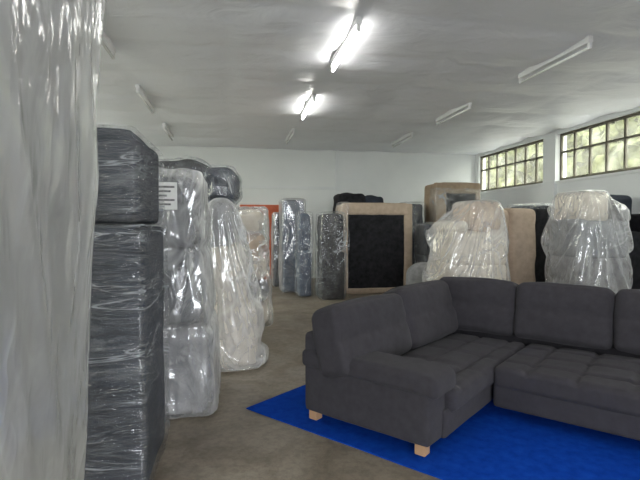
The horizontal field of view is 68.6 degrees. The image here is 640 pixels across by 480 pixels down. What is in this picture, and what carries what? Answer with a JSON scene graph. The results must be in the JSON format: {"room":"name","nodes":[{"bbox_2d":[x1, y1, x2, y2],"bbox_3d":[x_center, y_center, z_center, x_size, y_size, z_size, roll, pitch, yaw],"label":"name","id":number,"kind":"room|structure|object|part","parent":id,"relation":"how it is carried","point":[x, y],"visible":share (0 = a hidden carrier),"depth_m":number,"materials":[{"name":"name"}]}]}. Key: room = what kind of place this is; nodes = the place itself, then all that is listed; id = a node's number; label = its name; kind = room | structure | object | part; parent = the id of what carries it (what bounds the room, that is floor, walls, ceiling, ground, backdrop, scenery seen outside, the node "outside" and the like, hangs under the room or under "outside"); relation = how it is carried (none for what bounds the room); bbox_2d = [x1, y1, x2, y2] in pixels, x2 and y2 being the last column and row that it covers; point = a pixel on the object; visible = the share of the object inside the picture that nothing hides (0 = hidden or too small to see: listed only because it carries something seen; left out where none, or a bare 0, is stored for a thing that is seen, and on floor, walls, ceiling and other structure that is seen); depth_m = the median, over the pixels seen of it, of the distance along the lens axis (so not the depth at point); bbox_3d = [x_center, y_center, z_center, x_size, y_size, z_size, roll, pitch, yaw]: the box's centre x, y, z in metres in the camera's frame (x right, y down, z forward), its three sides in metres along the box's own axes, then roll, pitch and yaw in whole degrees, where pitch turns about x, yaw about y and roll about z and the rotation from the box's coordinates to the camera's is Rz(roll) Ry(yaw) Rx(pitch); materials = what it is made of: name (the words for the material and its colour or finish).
{"room":"furniture warehouse","nodes":[
{"label":"furniture warehouse","id":0,"kind":"room"},
{"bbox_2d":[149,278,440,479],"bbox_3d":[0.808,1.562,5.020,12.770,0.200,19.900,0,2,-10],"label":"floor","id":1,"kind":"structure","parent":0,"point":[234,442],"depth_m":3.57,"materials":[{"name":"concrete"}]},
{"bbox_2d":[0,0,105,479],"bbox_3d":[-1.052,0.156,0.957,1.011,2.834,0.996,0,2,-10],"label":"furniture","id":2,"kind":"object","parent":1,"relation":"on","point":[45,179],"visible":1,"depth_m":1.05,"materials":[{"name":"plastic"}]},
{"bbox_3d":[-0.869,0.203,0.986,0.505,2.740,0.840,0,2,-10],"label":"mattress","id":3,"kind":"part","parent":2,"relation":"part of","materials":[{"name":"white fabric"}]},
{"bbox_2d":[59,127,168,479],"bbox_3d":[-1.666,0.427,3.027,1.234,2.192,1.034,0,2,-10],"label":"stack","id":4,"kind":"object","parent":1,"relation":"on","point":[126,423],"visible":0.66,"depth_m":2.65,"materials":[{"name":"grey plastic"}]},
{"bbox_2d":[109,167,220,419],"bbox_3d":[-1.556,0.438,4.303,1.259,2.124,1.139,0,2,-10],"label":"furniture","id":5,"kind":"object","parent":1,"relation":"on","point":[189,334],"visible":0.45,"depth_m":3.93,"materials":[{"name":"plastic"}]},
{"bbox_2d":[159,156,241,309],"bbox_3d":[-1.709,0.155,6.487,1.266,2.556,1.150,0,2,-10],"label":"bundle","id":6,"kind":"object","parent":1,"relation":"on","point":[222,182],"visible":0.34,"depth_m":6.01,"materials":[{"name":"plastic"}]},
{"bbox_2d":[159,159,209,193],"bbox_3d":[-1.873,-0.767,6.439,0.860,0.621,1.075,0,2,-10],"label":"cushion","id":7,"kind":"object","parent":6,"relation":"on","point":[192,164],"depth_m":5.98,"materials":[{"name":"plastic"}]},
{"bbox_2d":[205,167,239,203],"bbox_3d":[-1.363,-0.718,6.522,0.496,0.505,1.080,0,2,-10],"label":"cushion","id":8,"kind":"object","parent":6,"relation":"on","point":[222,182],"depth_m":6.03,"materials":[{"name":"grey fabric"}]},
{"bbox_2d":[203,198,268,371],"bbox_3d":[-1.000,0.490,5.485,0.863,1.957,0.917,0,2,-10],"label":"sofa","id":9,"kind":"object","parent":1,"relation":"on","point":[238,320],"visible":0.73,"depth_m":5.21,"materials":[{"name":"clear plastic"}]},
{"bbox_3d":[-0.996,1.073,5.512,0.538,0.789,0.638,0,2,-10],"label":"armchair seat","id":10,"kind":"part","parent":9,"relation":"part of","materials":[{"name":"grey plastic"}]},
{"bbox_2d":[235,206,272,325],"bbox_3d":[-1.252,0.411,7.863,0.885,1.945,0.991,0,2,-10],"label":"stack","id":11,"kind":"object","parent":1,"relation":"on","point":[252,219],"visible":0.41,"depth_m":7.51,"materials":[{"name":"plastic"}]},
{"bbox_2d":[237,209,263,234],"bbox_3d":[-1.252,-0.293,7.841,0.603,0.444,0.882,0,2,-10],"label":"cushion","id":12,"kind":"object","parent":11,"relation":"on","point":[252,219],"depth_m":7.47,"materials":[{"name":"plastic"}]},
{"bbox_2d":[237,233,264,256],"bbox_3d":[-1.250,0.083,7.853,0.652,0.442,0.872,0,2,-10],"label":"cushion","id":13,"kind":"object","parent":11,"relation":"on","point":[256,241],"depth_m":7.48,"materials":[{"name":"plastic"}]},
{"bbox_2d":[248,256,266,279],"bbox_3d":[-1.242,0.444,7.867,0.692,0.453,0.879,0,2,-10],"label":"cushion","id":14,"kind":"object","parent":11,"relation":"on","point":[259,264],"depth_m":7.52,"materials":[{"name":"plastic"}]},
{"bbox_2d":[247,279,268,301],"bbox_3d":[-1.243,0.814,7.881,0.743,0.453,0.881,0,2,-10],"label":"cushion","id":15,"kind":"object","parent":11,"relation":"on","point":[264,286],"depth_m":7.53,"materials":[{"name":"plastic"}]},
{"bbox_2d":[258,300,268,322],"bbox_3d":[-1.258,1.175,7.888,0.758,0.416,0.890,0,2,-10],"label":"cushion","id":16,"kind":"object","parent":11,"relation":"on","point":[264,303],"depth_m":7.57,"materials":[{"name":"grey plastic"}]},
{"bbox_2d":[271,212,280,286],"bbox_3d":[-1.094,0.244,12.873,0.506,2.023,0.741,0,2,-10],"label":"sofa","id":17,"kind":"object","parent":1,"relation":"on","point":[275,249],"visible":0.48,"depth_m":12.56,"materials":[{"name":"grey plastic"}]},
{"bbox_2d":[278,198,305,292],"bbox_3d":[-0.693,0.115,11.854,0.690,2.334,0.907,0,2,-10],"label":"sofa","id":18,"kind":"object","parent":1,"relation":"on","point":[290,208],"visible":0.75,"depth_m":11.46,"materials":[{"name":"plastic"}]},
{"bbox_2d":[294,213,312,296],"bbox_3d":[-0.378,0.314,11.030,0.402,1.979,0.643,0,2,-10],"label":"sofa","id":19,"kind":"object","parent":1,"relation":"on","point":[304,255],"visible":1,"depth_m":10.77,"materials":[{"name":"plastic"}]},
{"bbox_2d":[315,213,346,299],"bbox_3d":[0.236,0.333,10.595,0.645,1.962,0.806,0,2,-10],"label":"sofa","id":20,"kind":"object","parent":1,"relation":"on","point":[330,227],"visible":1,"depth_m":10.28,"materials":[{"name":"grey plastic"}]},
{"bbox_2d":[333,193,383,212],"bbox_3d":[1.048,-0.034,13.096,1.524,2.546,0.969,0,2,-10],"label":"sofa","id":21,"kind":"object","parent":1,"relation":"on","point":[341,198],"visible":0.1,"depth_m":12.71,"materials":[{"name":"grey fabric"}]},
{"bbox_2d":[335,203,411,293],"bbox_3d":[1.289,0.182,11.688,1.825,2.227,0.942,0,2,-10],"label":"sofa","id":22,"kind":"object","parent":1,"relation":"on","point":[378,254],"visible":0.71,"depth_m":11.28,"materials":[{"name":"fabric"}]},
{"bbox_3d":[0.583,0.207,11.204,0.162,2.176,0.171,0,2,-10],"label":"frame","id":23,"kind":"part","parent":22,"relation":"part of","materials":[{"name":"beige fabric"}]},
{"bbox_3d":[1.358,1.217,11.373,1.575,0.140,0.160,0,2,-10],"label":"frame","id":24,"kind":"part","parent":22,"relation":"part of","materials":[{"name":"beige fabric"}]},
{"bbox_3d":[1.358,-0.743,11.317,1.580,0.316,0.175,0,2,-10],"label":"frame","id":25,"kind":"part","parent":22,"relation":"part of","materials":[{"name":"beige fabric"}]},
{"bbox_3d":[2.133,0.199,11.487,0.234,2.175,0.170,0,2,-10],"label":"frame","id":26,"kind":"part","parent":22,"relation":"part of","materials":[{"name":"beige fabric"}]},
{"bbox_2d":[406,262,428,284],"bbox_3d":[2.228,0.900,9.983,0.767,0.850,0.772,0,2,-10],"label":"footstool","id":27,"kind":"object","parent":1,"relation":"on","point":[416,272],"visible":0.2,"depth_m":9.72,"materials":[{"name":"fabric"}]},
{"bbox_2d":[412,204,422,264],"bbox_3d":[2.424,0.114,12.639,0.651,2.293,0.845,0,2,-10],"label":"sofa","id":28,"kind":"object","parent":1,"relation":"on","point":[417,209],"visible":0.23,"depth_m":12.28,"materials":[{"name":"grey fabric"}]},
{"bbox_2d":[414,224,434,262],"bbox_3d":[2.634,0.425,11.421,0.546,1.737,0.745,0,2,-10],"label":"sofa","id":29,"kind":"object","parent":1,"relation":"on","point":[423,249],"visible":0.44,"depth_m":11.16,"materials":[{"name":"grey fabric"}]},
{"bbox_2d":[246,385,639,479],"bbox_3d":[2.096,1.492,3.760,4.730,0.010,2.907,1,2,39],"label":"rug","id":30,"kind":"object","parent":1,"relation":"on","point":[495,443],"visible":0.34,"depth_m":3.42,"materials":[{"name":"blue carpet"}]},
{"bbox_2d":[302,277,639,456],"bbox_3d":[2.003,0.967,3.709,3.589,1.039,2.603,1,2,39],"label":"sofa","id":31,"kind":"object","parent":30,"relation":"on","point":[412,363],"visible":1,"depth_m":3.85,"materials":[{"name":"fabric"}]},
{"bbox_3d":[0.734,1.054,4.774,0.262,0.654,2.482,1,2,39],"label":"frame","id":32,"kind":"part","parent":31,"relation":"part of","materials":[{"name":"fabric"}]},
{"bbox_2d":[312,293,411,377],"bbox_3d":[0.381,0.783,4.035,0.390,0.585,1.064,-18,-10,38],"label":"cushion","id":33,"kind":"object","parent":31,"relation":"on","point":[346,332],"depth_m":3.72,"materials":[{"name":"fabric"}]},
{"bbox_3d":[0.390,1.210,3.633,1.129,0.404,0.284,1,2,39],"label":"arm panel","id":34,"kind":"part","parent":31,"relation":"part of","materials":[{"name":"fabric"}]},
{"bbox_2d":[383,280,457,348],"bbox_3d":[1.036,0.750,4.837,0.393,0.614,1.044,-18,-10,38],"label":"cushion","id":35,"kind":"object","parent":31,"relation":"on","point":[431,310],"depth_m":4.62,"materials":[{"name":"fabric"}]},
{"bbox_3d":[1.165,1.132,4.322,0.939,0.222,1.783,1,2,39],"label":"seat","id":36,"kind":"part","parent":31,"relation":"part of","materials":[{"name":"fabric"}]},
{"bbox_2d":[440,277,517,335],"bbox_3d":[1.732,0.714,5.179,0.868,0.599,0.367,1,-10,39],"label":"cushion","id":37,"kind":"object","parent":31,"relation":"on","point":[482,306],"depth_m":4.97,"materials":[{"name":"fabric"}]},
{"bbox_3d":[2.726,1.057,4.621,3.484,0.653,0.262,1,2,39],"label":"frame","id":38,"kind":"part","parent":31,"relation":"part of","materials":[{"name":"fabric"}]},
{"bbox_2d":[513,282,615,349],"bbox_3d":[2.402,0.727,4.630,0.879,0.597,0.370,1,-10,39],"label":"cushion","id":39,"kind":"object","parent":31,"relation":"on","point":[570,316],"depth_m":4.48,"materials":[{"name":"fabric"}]},
{"bbox_3d":[2.582,1.149,3.684,2.079,0.222,1.098,1,2,39],"label":"seat","id":40,"kind":"part","parent":31,"relation":"part of","materials":[{"name":"fabric"}]},
{"bbox_2d":[613,289,639,354],"bbox_3d":[3.079,0.744,4.083,0.880,0.593,0.371,1,-10,39],"label":"cushion","id":41,"kind":"object","parent":31,"relation":"on","point":[626,302],"depth_m":4.17,"materials":[{"name":"fabric"}]},
{"bbox_2d":[424,182,479,224],"bbox_3d":[3.489,-0.119,12.510,1.331,2.770,0.887,0,2,-10],"label":"sofa","id":42,"kind":"object","parent":1,"relation":"on","point":[439,198],"visible":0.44,"depth_m":12.09,"materials":[{"name":"beige fabric"}]},
{"bbox_3d":[3.085,-0.103,12.109,0.311,2.745,0.171,0,2,-10],"label":"frame","id":43,"kind":"part","parent":42,"relation":"part of","materials":[{"name":"beige fabric"}]},
{"bbox_3d":[3.594,-1.337,12.165,1.037,0.315,0.174,0,2,-10],"label":"frame","id":44,"kind":"part","parent":42,"relation":"part of","materials":[{"name":"beige fabric"}]},
{"bbox_3d":[4.099,-0.111,12.293,0.150,2.743,0.167,0,2,-10],"label":"frame","id":45,"kind":"part","parent":42,"relation":"part of","materials":[{"name":"beige fabric"}]},
{"bbox_2d":[422,200,510,281],"bbox_3d":[2.463,0.363,7.967,1.500,2.085,1.291,0,2,0],"label":"furniture","id":46,"kind":"object","parent":1,"relation":"on","point":[471,243],"visible":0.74,"depth_m":7.60,"materials":[{"name":"plastic"}]},
{"bbox_3d":[2.198,-0.211,7.912,0.315,0.248,0.862,0,2,-10],"label":"armrest","id":47,"kind":"part","parent":46,"relation":"part of","materials":[{"name":"plastic"}]},
{"bbox_3d":[2.531,0.132,7.988,1.030,0.640,0.874,0,2,-10],"label":"armchair seat","id":48,"kind":"part","parent":46,"relation":"part of","materials":[{"name":"clear plastic"}]},
{"bbox_2d":[499,208,547,284],"bbox_3d":[3.682,0.376,9.205,1.320,1.998,0.819,0,2,-10],"label":"sofa","id":49,"kind":"object","parent":1,"relation":"on","point":[526,228],"visible":0.33,"depth_m":8.86,"materials":[{"name":"fabric"}]},
{"bbox_3d":[3.296,0.383,9.146,0.540,1.983,0.787,0,2,-10],"label":"backrest","id":50,"kind":"part","parent":49,"relation":"part of","materials":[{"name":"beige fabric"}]},
{"bbox_2d":[511,205,550,256],"bbox_3d":[4.581,0.254,10.297,0.746,2.137,0.859,0,2,-10],"label":"sofa","id":51,"kind":"object","parent":1,"relation":"on","point":[531,206],"visible":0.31,"depth_m":9.95,"materials":[{"name":"grey fabric"}]},
{"bbox_2d":[541,190,633,293],"bbox_3d":[4.517,0.285,7.947,1.370,2.238,1.207,0,2,-15],"label":"furniture","id":52,"kind":"object","parent":1,"relation":"on","point":[588,239],"visible":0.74,"depth_m":7.57,"materials":[{"name":"plastic"}]},
{"bbox_3d":[4.508,-0.019,7.937,0.973,0.709,0.874,0,2,-10],"label":"armchair seat","id":53,"kind":"part","parent":52,"relation":"part of","materials":[{"name":"clear plastic"}]},
{"bbox_3d":[4.812,-0.440,7.975,0.284,0.333,0.862,0,2,-10],"label":"armrest","id":54,"kind":"part","parent":52,"relation":"part of","materials":[{"name":"plastic"}]},
{"bbox_2d":[608,194,639,288],"bbox_3d":[5.649,0.249,8.914,0.880,2.255,0.870,0,2,-10],"label":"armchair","id":55,"kind":"object","parent":1,"relation":"on","point":[634,223],"visible":0.17,"depth_m":8.52,"materials":[{"name":"fabric"}]},
{"bbox_3d":[5.648,0.604,8.920,0.854,1.545,0.862,0,2,-10],"label":"seat","id":56,"kind":"part","parent":55,"relation":"part of","materials":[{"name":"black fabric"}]},
{"bbox_3d":[5.991,-0.296,8.920,0.200,0.400,0.680,0,2,-10],"label":"arm","id":57,"kind":"part","parent":55,"relation":"part of","materials":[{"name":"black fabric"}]},
{"bbox_2d":[147,145,474,277],"bbox_3d":[-0.950,-0.864,14.633,12.770,4.120,0.230,0,2,-10],"label":"wall","id":58,"kind":"structure","parent":0,"point":[254,166],"depth_m":14.72,"materials":[{"name":"white paint"}]},
{"bbox_2d":[247,205,278,210],"bbox_3d":[-1.738,-0.976,14.354,1.000,0.200,0.090,0,2,-10],"label":"header","id":59,"kind":"object","parent":58,"relation":"attached to","point":[269,207],"visible":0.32,"depth_m":14.33,"materials":[{"name":"red paint"}]},
{"bbox_2d":[261,211,278,278],"bbox_3d":[-1.742,0.153,14.405,1.000,2.100,0.050,0,2,-10],"label":"leaf","id":60,"kind":"object","parent":58,"relation":"attached to","point":[270,220],"visible":0.07,"depth_m":14.41,"materials":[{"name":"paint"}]},
{"bbox_2d":[259,216,267,244],"bbox_3d":[-1.864,-0.295,14.338,0.540,0.900,0.015,0,2,-10],"label":"panel","id":61,"kind":"object","parent":60,"relation":"attached to","point":[265,234],"visible":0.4,"depth_m":14.36,"materials":[{"name":"plastic"}]},
{"bbox_2d":[240,185,335,189],"bbox_3d":[-2.701,-1.612,14.182,6.570,0.080,0.050,0,2,-10],"label":"trim","id":62,"kind":"structure","parent":58,"relation":"attached to","point":[241,186],"depth_m":14.46,"materials":[{"name":"white paint"}]},
{"bbox_2d":[335,150,337,194],"bbox_3d":[0.527,-0.808,14.786,0.070,4.000,0.060,0,2,-10],"label":"trim","id":63,"kind":"structure","parent":58,"relation":"attached to","point":[336,151],"depth_m":14.73,"materials":[{"name":"white paint"}]},
{"bbox_2d":[74,0,639,154],"bbox_3d":[0.808,-2.630,4.904,12.770,0.313,19.900,0,2,-10],"label":"ceiling","id":64,"kind":"structure","parent":0,"point":[218,73],"depth_m":7.19,"materials":[{"name":"white paint"}]},
{"bbox_2d":[76,5,115,59],"bbox_3d":[-2.656,-2.500,5.600,0.070,0.170,1.500,0,2,-10],"label":"ceiling lamp","id":65,"kind":"object","parent":64,"relation":"attached to","point":[107,43],"visible":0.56,"depth_m":6.00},
{"bbox_2d":[135,84,154,113],"bbox_3d":[-3.210,-2.584,8.649,0.070,0.170,1.500,0,2,-10],"label":"ceiling lamp","id":66,"kind":"object","parent":64,"relation":"attached to","point":[139,90],"visible":0.96,"depth_m":8.47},
{"bbox_2d":[162,123,173,140],"bbox_3d":[-3.747,-2.666,11.599,0.070,0.170,1.500,0,2,-10],"label":"ceiling lamp","id":67,"kind":"object","parent":64,"relation":"attached to","point":[165,126],"visible":0.95,"depth_m":11.37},
{"bbox_2d":[286,128,294,144],"bbox_3d":[-0.775,-2.681,12.139,0.070,0.170,1.500,0,2,-10],"label":"ceiling lamp","id":68,"kind":"object","parent":64,"relation":"attached to","point":[291,133],"visible":0.94,"depth_m":11.95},
{"bbox_2d":[301,94,315,119],"bbox_3d":[-0.239,-2.599,9.188,0.070,0.170,1.500,0,2,-10],"label":"ceiling lamp","id":69,"kind":"object","parent":64,"relation":"attached to","point":[311,100],"visible":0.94,"depth_m":9.04,"materials":[{"name":"white plastic"}]},
{"bbox_2d":[330,16,361,72],"bbox_3d":[0.315,-2.515,6.139,0.070,0.170,1.500,0,2,-10],"label":"ceiling lamp","id":70,"kind":"object","parent":64,"relation":"attached to","point":[355,29],"visible":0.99,"depth_m":5.95,"materials":[{"name":"white plastic"}]},
{"bbox_2d":[357,24,360,31],"bbox_3d":[0.446,-2.450,5.423,0.040,0.080,0.040,0,2,-10],"label":"socket","id":71,"kind":"object","parent":70,"relation":"attached to","point":[358,25],"depth_m":5.40,"materials":[{"name":"white plastic"}]},
{"bbox_2d":[391,132,412,147],"bbox_3d":[2.206,-2.696,12.680,0.070,0.170,1.500,0,2,-10],"label":"ceiling lamp","id":72,"kind":"object","parent":64,"relation":"attached to","point":[405,136],"visible":0.93,"depth_m":12.59,"materials":[{"name":"white plastic"}]},
{"bbox_2d":[436,103,471,125],"bbox_3d":[2.742,-2.614,9.730,0.070,0.170,1.500,0,2,-10],"label":"ceiling lamp","id":73,"kind":"object","parent":64,"relation":"attached to","point":[452,111],"visible":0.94,"depth_m":9.64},
{"bbox_2d":[518,35,592,83],"bbox_3d":[3.296,-2.530,6.681,0.070,0.170,1.500,0,2,-10],"label":"ceiling lamp","id":74,"kind":"object","parent":64,"relation":"attached to","point":[587,41],"visible":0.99,"depth_m":6.52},
{"bbox_2d":[587,42,591,49],"bbox_3d":[3.427,-2.465,5.964,0.040,0.080,0.040,0,2,-10],"label":"socket","id":75,"kind":"object","parent":74,"relation":"attached to","point":[589,44],"depth_m":5.95,"materials":[{"name":"white plastic"}]},
{"bbox_2d":[543,134,566,182],"bbox_3d":[5.930,-2.048,11.865,0.310,1.160,0.470,0,2,-10],"label":"wall","id":76,"kind":"structure","parent":0,"point":[551,144],"depth_m":11.71,"materials":[{"name":"white paint"}]},
{"bbox_2d":[475,157,639,213],"bbox_3d":[7.017,-0.518,6.091,0.250,3.900,19.500,0,2,-10],"label":"wall","id":77,"kind":"structure","parent":0,"point":[626,184],"depth_m":11.24,"materials":[{"name":"white paint"}]},
{"bbox_2d":[480,158,482,191],"bbox_3d":[5.298,-2.145,15.370,0.060,1.160,0.045,0,2,-10],"label":"mullion","id":78,"kind":"object","parent":77,"relation":"attached to","point":[481,182],"visible":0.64,"depth_m":15.35,"materials":[{"name":"metal"}]},
{"bbox_2d":[488,155,490,190],"bbox_3d":[5.379,-2.132,14.921,0.060,1.160,0.048,0,2,-10],"label":"mullion","id":79,"kind":"object","parent":77,"relation":"attached to","point":[489,157],"visible":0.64,"depth_m":14.90,"materials":[{"name":"metal"}]},
{"bbox_2d":[496,152,498,188],"bbox_3d":[5.465,-2.119,14.451,0.060,1.160,0.048,0,2,-10],"label":"mullion","id":80,"kind":"object","parent":77,"relation":"attached to","point":[497,155],"visible":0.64,"depth_m":14.44,"materials":[{"name":"metal"}]},
{"bbox_2d":[505,150,507,187],"bbox_3d":[5.550,-2.106,13.980,0.060,1.160,0.048,0,2,-10],"label":"mullion","id":81,"kind":"object","parent":77,"relation":"attached to","point":[506,153],"visible":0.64,"depth_m":13.97,"materials":[{"name":"metal"}]},
{"bbox_2d":[481,181,542,191],"bbox_3d":[5.593,-1.555,13.760,0.056,0.070,3.350,0,2,-10],"label":"rail","id":82,"kind":"object","parent":77,"relation":"on","point":[538,181],"visible":0.43,"depth_m":13.48,"materials":[{"name":"metal"}]},
{"bbox_3d":[5.593,-2.100,13.745,0.010,1.160,3.350,0,2,-10],"label":"glass","id":83,"kind":"object","parent":82,"relation":"attached to","visible":0},
{"bbox_2d":[481,156,542,170],"bbox_3d":[5.593,-2.220,13.741,0.056,0.044,3.350,0,2,-10],"label":"rail","id":84,"kind":"object","parent":83,"relation":"attached to","point":[540,157],"visible":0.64,"depth_m":13.65,"materials":[{"name":"metal"}]},
{"bbox_2d":[514,147,516,186],"bbox_3d":[5.636,-2.093,13.509,0.060,1.160,0.048,0,2,-10],"label":"mullion","id":85,"kind":"object","parent":77,"relation":"attached to","point":[515,155],"visible":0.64,"depth_m":13.49,"materials":[{"name":"metal"}]},
{"bbox_2d":[524,144,527,184],"bbox_3d":[5.721,-2.080,13.039,0.060,1.160,0.048,0,2,-10],"label":"mullion","id":86,"kind":"object","parent":77,"relation":"attached to","point":[526,147],"visible":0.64,"depth_m":13.02,"materials":[{"name":"metal"}]},
{"bbox_2d":[535,141,538,183],"bbox_3d":[5.807,-2.067,12.568,0.060,1.160,0.048,0,2,-10],"label":"mullion","id":87,"kind":"object","parent":77,"relation":"attached to","point":[537,144],"visible":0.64,"depth_m":12.55,"materials":[{"name":"metal"}]},
{"bbox_2d":[542,181,556,220],"bbox_3d":[5.797,-0.098,11.895,0.080,2.740,0.470,0,2,-10],"label":"wall","id":88,"kind":"structure","parent":77,"relation":"attached to","point":[549,189],"depth_m":11.76,"materials":[{"name":"white paint"}]},
{"bbox_2d":[480,169,639,193],"bbox_3d":[6.873,-1.277,6.024,0.050,0.060,19.460,0,2,-10],"label":"trim","id":89,"kind":"structure","parent":77,"relation":"attached to","point":[636,170],"depth_m":10.94,"materials":[{"name":"white paint"}]},
{"bbox_2d":[560,134,563,179],"bbox_3d":[5.981,-2.041,11.613,0.060,1.160,0.045,0,2,-10],"label":"mullion","id":90,"kind":"object","parent":77,"relation":"attached to","point":[561,136],"visible":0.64,"depth_m":11.60,"materials":[{"name":"metal"}]},
{"bbox_2d":[573,130,576,177],"bbox_3d":[6.064,-2.028,11.153,0.060,1.160,0.048,0,2,-10],"label":"mullion","id":91,"kind":"object","parent":77,"relation":"attached to","point":[575,133],"visible":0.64,"depth_m":11.13,"materials":[{"name":"metal"}]},
{"bbox_2d":[588,125,592,175],"bbox_3d":[6.152,-2.015,10.671,0.060,1.160,0.048,0,2,-10],"label":"mullion","id":92,"kind":"object","parent":77,"relation":"attached to","point":[590,128],"visible":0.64,"depth_m":10.65,"materials":[{"name":"metal"}]},
{"bbox_2d":[561,166,639,179],"bbox_3d":[6.283,-1.450,9.963,0.056,0.070,3.430,0,2,-10],"label":"rail","id":93,"kind":"object","parent":77,"relation":"on","point":[638,167],"visible":0.67,"depth_m":10.29,"materials":[{"name":"metal"}]},
{"bbox_3d":[6.283,-1.995,9.948,0.010,1.160,3.430,0,2,-10],"label":"glass","id":94,"kind":"object","parent":93,"relation":"attached to","visible":0},
{"bbox_2d":[561,134,639,152],"bbox_3d":[6.283,-2.115,9.945,0.056,0.044,3.430,0,2,-10],"label":"rail","id":95,"kind":"object","parent":94,"relation":"attached to","point":[635,135],"visible":1,"depth_m":10.32,"materials":[{"name":"metal"}]},
{"bbox_2d":[605,121,609,173],"bbox_3d":[6.239,-2.002,10.189,0.060,1.160,0.048,0,2,-10],"label":"mullion","id":96,"kind":"object","parent":77,"relation":"attached to","point":[607,138],"visible":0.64,"depth_m":10.17,"materials":[{"name":"metal"}]},
{"bbox_2d":[623,115,628,170],"bbox_3d":[6.327,-1.988,9.707,0.060,1.160,0.048,0,2,-10],"label":"mullion","id":97,"kind":"object","parent":77,"relation":"attached to","point":[626,120],"visible":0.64,"depth_m":9.69,"materials":[{"name":"metal"}]},
{"bbox_2d":[475,107,639,157],"bbox_3d":[7.017,-2.577,6.034,0.250,0.220,19.500,0,2,-10],"label":"wall","id":98,"kind":"structure","parent":0,"point":[603,118],"depth_m":11.30,"materials":[{"name":"white paint"}]},
{"bbox_2d":[481,139,542,157],"bbox_3d":[5.593,-2.650,13.730,0.056,0.060,3.350,0,2,-10],"label":"rail","id":99,"kind":"object","parent":98,"relation":"attached to","point":[541,140],"visible":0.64,"depth_m":13.56,"materials":[{"name":"metal"}]},
{"bbox_2d":[562,111,639,135],"bbox_3d":[6.283,-2.545,9.933,0.056,0.060,3.430,0,2,-10],"label":"rail","id":100,"kind":"object","parent":98,"relation":"attached to","point":[636,113],"visible":1,"depth_m":10.29,"materials":[{"name":"metal"}]},
{"label":"outside","id":101,"kind":"structure","parent":0,"visible":0},
{"bbox_3d":[8.051,1.679,11.678,140.000,0.200,140.000,0,2,-10],"label":"ground","id":102,"kind":"structure","parent":101,"visible":0},
{"bbox_2d":[485,153,503,188],"bbox_3d":[13.790,-3.078,34.304,4.503,8.063,5.596,0,2,14],"label":"tree","id":103,"kind":"object","parent":102,"relation":"on","point":[493,158],"visible":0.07,"depth_m":32.78,"materials":[{"name":"green plant"}]},
{"bbox_2d":[493,146,534,187],"bbox_3d":[13.988,-3.044,28.649,5.212,8.307,6.132,0,2,-14],"label":"tree","id":104,"kind":"object","parent":102,"relation":"on","point":[521,151],"visible":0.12,"depth_m":29.23,"materials":[{"name":"green plant"}]},
{"bbox_2d":[527,130,593,180],"bbox_3d":[13.278,-2.664,24.572,5.482,7.772,4.854,-1,2,-30],"label":"tree","id":105,"kind":"object","parent":102,"relation":"on","point":[582,158],"visible":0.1,"depth_m":23.53,"materials":[{"name":"green plant"}]},
{"bbox_2d":[577,122,623,158],"bbox_3d":[14.919,-2.376,22.369,5.394,7.316,6.843,0,2,-10],"label":"tree","id":106,"kind":"object","parent":102,"relation":"on","point":[599,133],"visible":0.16,"depth_m":21.79,"materials":[{"name":"green plant"}]},
{"bbox_2d":[585,115,639,173],"bbox_3d":[14.181,-2.802,18.728,5.616,8.368,6.981,0,2,-10],"label":"tree","id":107,"kind":"object","parent":102,"relation":"on","point":[616,151],"visible":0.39,"depth_m":19.20,"materials":[{"name":"green plant"}]}
]}

